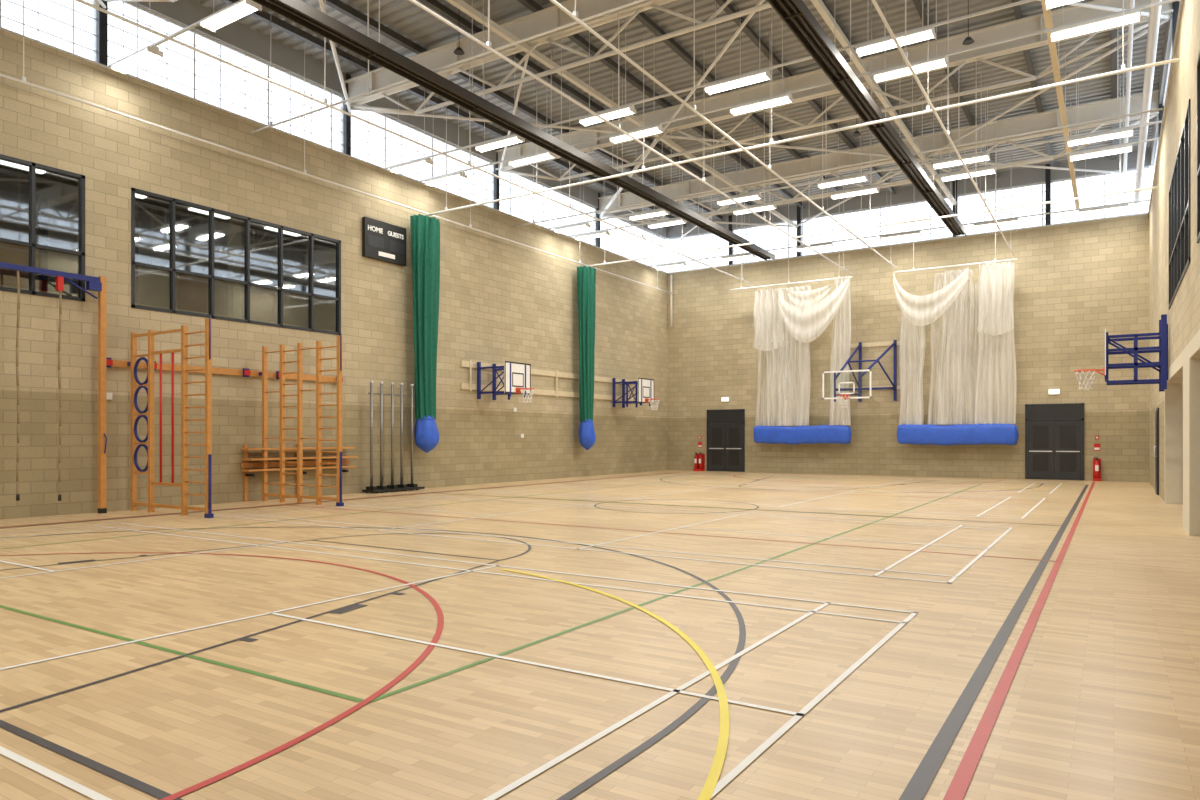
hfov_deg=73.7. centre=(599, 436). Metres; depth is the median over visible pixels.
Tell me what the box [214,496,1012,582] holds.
court
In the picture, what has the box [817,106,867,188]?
fitting
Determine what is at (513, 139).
fitting
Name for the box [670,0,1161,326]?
service pipework
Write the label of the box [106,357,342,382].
wall rail
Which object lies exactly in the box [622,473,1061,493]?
court
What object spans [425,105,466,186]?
fitting
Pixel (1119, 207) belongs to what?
fitting
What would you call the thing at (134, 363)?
climbing frame
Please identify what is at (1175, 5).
window
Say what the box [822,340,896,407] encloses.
goal
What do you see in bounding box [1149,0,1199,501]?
wall
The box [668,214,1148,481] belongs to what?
wall
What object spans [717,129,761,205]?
fitting
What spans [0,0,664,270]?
window
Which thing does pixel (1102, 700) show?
floor
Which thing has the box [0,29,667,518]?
wall
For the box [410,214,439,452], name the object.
curtain
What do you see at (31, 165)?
window
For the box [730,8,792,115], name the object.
fitting
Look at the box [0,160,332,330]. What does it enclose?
windows
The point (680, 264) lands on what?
fitting
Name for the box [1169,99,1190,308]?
window
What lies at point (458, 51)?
ceiling speaker
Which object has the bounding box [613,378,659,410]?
goal
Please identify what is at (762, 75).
fitting
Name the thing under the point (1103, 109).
roof truss
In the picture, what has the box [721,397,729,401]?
exit light
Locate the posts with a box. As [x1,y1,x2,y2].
[362,381,424,492]
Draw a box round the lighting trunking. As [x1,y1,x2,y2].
[108,0,1179,265]
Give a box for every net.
[753,276,850,444]
[893,261,1018,445]
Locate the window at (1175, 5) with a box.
[1154,1,1179,169]
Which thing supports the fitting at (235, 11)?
hanging from the ceiling
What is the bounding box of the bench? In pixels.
[241,444,357,500]
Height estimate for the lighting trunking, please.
0.040 m
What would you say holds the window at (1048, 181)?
in the wall at (1074, 282)
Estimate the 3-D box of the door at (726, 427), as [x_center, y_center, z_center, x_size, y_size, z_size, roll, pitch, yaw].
[5.557,0.154,35.475,1.800,2.749,0.099,0,0,33]
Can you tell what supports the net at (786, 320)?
hanging from the rails at (95, 5)
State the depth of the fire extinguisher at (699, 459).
36.02 m
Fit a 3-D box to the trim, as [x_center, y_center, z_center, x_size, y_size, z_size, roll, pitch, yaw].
[9.588,0.029,12.810,0.315,2.999,13.320,0,0,33]
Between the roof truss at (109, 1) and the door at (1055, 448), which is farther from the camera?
the door at (1055, 448)
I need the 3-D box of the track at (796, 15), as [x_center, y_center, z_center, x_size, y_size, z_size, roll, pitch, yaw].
[4.595,-8.335,15.293,0.360,2.970,28.700,0,0,33]
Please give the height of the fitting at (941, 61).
2.395 m
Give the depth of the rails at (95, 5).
17.83 m
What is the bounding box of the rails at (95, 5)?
[0,0,1179,293]
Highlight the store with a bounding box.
[1182,383,1182,503]
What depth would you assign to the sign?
27.94 m
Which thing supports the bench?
on the floor
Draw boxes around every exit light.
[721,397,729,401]
[1048,389,1059,394]
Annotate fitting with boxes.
[111,1,162,74]
[200,0,261,32]
[390,88,433,173]
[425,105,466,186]
[475,64,524,152]
[508,77,555,167]
[554,222,590,232]
[574,180,609,240]
[579,17,635,126]
[609,124,663,143]
[629,209,668,220]
[648,161,686,228]
[655,262,686,269]
[704,0,771,95]
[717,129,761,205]
[721,253,754,260]
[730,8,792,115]
[733,144,776,214]
[796,187,833,251]
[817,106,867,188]
[831,122,878,199]
[855,0,935,57]
[873,0,947,83]
[880,231,920,240]
[932,83,989,169]
[941,90,995,181]
[973,155,1018,228]
[1045,0,1081,10]
[1050,0,1140,42]
[1067,50,1132,146]
[1069,72,1131,161]
[1078,138,1128,215]
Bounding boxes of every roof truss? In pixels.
[103,0,176,2]
[345,0,771,114]
[495,0,1172,180]
[597,90,1158,222]
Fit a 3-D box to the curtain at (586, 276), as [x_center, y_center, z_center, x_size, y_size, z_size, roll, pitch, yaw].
[-0.509,-3.005,30.596,0.609,7.010,0.938,0,0,42]
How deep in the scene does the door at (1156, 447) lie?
21.20 m
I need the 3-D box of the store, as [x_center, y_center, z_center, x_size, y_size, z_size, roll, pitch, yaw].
[10.710,0.105,12.137,2.299,2.850,13.300,0,0,33]
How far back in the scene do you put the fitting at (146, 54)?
15.84 m
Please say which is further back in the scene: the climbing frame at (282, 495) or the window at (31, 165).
the climbing frame at (282, 495)
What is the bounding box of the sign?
[1094,444,1099,450]
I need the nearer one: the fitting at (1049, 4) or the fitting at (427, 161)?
the fitting at (1049, 4)
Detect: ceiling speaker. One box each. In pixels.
[454,47,464,54]
[852,113,860,136]
[962,0,973,44]
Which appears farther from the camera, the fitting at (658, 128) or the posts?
the posts
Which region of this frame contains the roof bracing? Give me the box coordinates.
[98,0,1171,247]
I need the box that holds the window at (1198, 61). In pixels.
[1197,52,1199,242]
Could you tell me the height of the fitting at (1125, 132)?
2.395 m
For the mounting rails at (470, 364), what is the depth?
29.30 m
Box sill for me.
[0,0,1182,273]
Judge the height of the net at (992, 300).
6.694 m
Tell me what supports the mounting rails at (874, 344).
attached to the wall at (1074, 282)
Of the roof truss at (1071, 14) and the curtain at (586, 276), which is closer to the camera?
the roof truss at (1071, 14)
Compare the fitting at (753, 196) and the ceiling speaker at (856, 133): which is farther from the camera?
the fitting at (753, 196)
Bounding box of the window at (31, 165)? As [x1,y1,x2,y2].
[0,154,84,301]
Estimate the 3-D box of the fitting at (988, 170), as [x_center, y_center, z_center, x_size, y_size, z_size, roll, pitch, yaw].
[10.515,-8.623,22.841,1.400,2.395,0.300,0,0,33]
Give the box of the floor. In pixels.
[0,470,1199,799]
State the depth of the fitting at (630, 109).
18.58 m
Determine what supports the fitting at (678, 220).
hanging from the ceiling
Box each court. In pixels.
[0,471,1094,799]
[0,473,1087,799]
[0,476,980,702]
[0,523,917,799]
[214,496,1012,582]
[484,482,1044,518]
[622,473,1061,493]
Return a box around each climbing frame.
[127,316,213,517]
[259,334,343,505]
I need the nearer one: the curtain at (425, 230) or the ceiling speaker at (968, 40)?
the ceiling speaker at (968, 40)
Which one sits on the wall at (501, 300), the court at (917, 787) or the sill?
the sill
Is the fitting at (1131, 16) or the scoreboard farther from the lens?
the scoreboard
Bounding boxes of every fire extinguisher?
[693,452,704,470]
[1093,458,1100,480]
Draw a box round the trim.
[1165,330,1199,535]
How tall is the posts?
3.059 m
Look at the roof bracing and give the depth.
21.31 m
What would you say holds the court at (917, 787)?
on the floor
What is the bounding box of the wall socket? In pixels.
[106,393,111,399]
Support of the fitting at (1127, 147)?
hanging from the ceiling
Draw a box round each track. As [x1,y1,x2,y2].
[252,0,774,260]
[767,0,966,236]
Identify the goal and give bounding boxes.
[477,361,534,402]
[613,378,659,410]
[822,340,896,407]
[1074,314,1167,391]
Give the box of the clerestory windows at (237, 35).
[130,0,1171,239]
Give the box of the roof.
[221,0,1116,226]
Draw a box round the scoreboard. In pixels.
[362,217,405,265]
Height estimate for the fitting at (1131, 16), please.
2.395 m
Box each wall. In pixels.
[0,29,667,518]
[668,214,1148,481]
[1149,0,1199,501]
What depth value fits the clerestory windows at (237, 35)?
26.64 m
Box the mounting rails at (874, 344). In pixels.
[849,341,899,390]
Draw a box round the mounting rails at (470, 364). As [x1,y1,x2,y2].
[460,360,632,400]
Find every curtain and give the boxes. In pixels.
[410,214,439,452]
[577,266,595,449]
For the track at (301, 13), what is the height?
2.970 m
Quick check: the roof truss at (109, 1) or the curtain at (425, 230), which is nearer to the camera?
the roof truss at (109, 1)
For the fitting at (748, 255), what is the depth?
33.31 m
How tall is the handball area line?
0.001 m
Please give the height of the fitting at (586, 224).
2.395 m
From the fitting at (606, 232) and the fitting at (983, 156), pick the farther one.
the fitting at (606, 232)
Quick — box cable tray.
[1041,0,1079,208]
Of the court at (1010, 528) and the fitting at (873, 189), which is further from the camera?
the fitting at (873, 189)
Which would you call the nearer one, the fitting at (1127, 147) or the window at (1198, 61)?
the window at (1198, 61)
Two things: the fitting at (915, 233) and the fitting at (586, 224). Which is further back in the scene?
the fitting at (915, 233)
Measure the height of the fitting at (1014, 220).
2.395 m
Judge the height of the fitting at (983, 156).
2.395 m
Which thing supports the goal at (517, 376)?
attached to the mounting rails at (470, 364)
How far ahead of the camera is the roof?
21.42 m
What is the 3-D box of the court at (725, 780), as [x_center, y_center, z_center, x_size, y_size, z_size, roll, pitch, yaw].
[-4.521,1.524,8.004,13.402,0.001,6.102,0,0,33]
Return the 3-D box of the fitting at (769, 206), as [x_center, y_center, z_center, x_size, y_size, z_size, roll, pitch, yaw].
[5.088,-8.623,26.327,1.400,2.395,0.300,0,0,33]
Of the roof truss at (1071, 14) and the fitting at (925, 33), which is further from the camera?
the roof truss at (1071, 14)
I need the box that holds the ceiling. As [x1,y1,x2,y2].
[192,0,1165,218]
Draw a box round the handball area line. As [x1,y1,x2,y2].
[501,484,1065,799]
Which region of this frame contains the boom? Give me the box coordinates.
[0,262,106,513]
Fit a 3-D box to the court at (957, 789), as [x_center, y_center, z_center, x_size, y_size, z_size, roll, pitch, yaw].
[1.993,1.525,18.272,15.330,0.001,30.940,0,0,33]
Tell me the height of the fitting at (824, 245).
2.395 m
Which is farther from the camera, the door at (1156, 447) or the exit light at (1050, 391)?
the exit light at (1050, 391)
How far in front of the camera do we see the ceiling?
21.55 m
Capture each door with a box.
[707,409,744,471]
[1025,403,1083,480]
[1154,408,1158,494]
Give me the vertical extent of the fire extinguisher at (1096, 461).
0.839 m
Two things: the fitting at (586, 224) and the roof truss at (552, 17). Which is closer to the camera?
the roof truss at (552, 17)
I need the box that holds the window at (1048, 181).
[669,164,1148,271]
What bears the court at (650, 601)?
on the floor
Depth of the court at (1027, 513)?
19.20 m
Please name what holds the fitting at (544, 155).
hanging from the ceiling
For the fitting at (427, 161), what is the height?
2.395 m
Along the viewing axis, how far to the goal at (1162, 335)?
17.57 m
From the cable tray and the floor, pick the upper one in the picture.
the cable tray

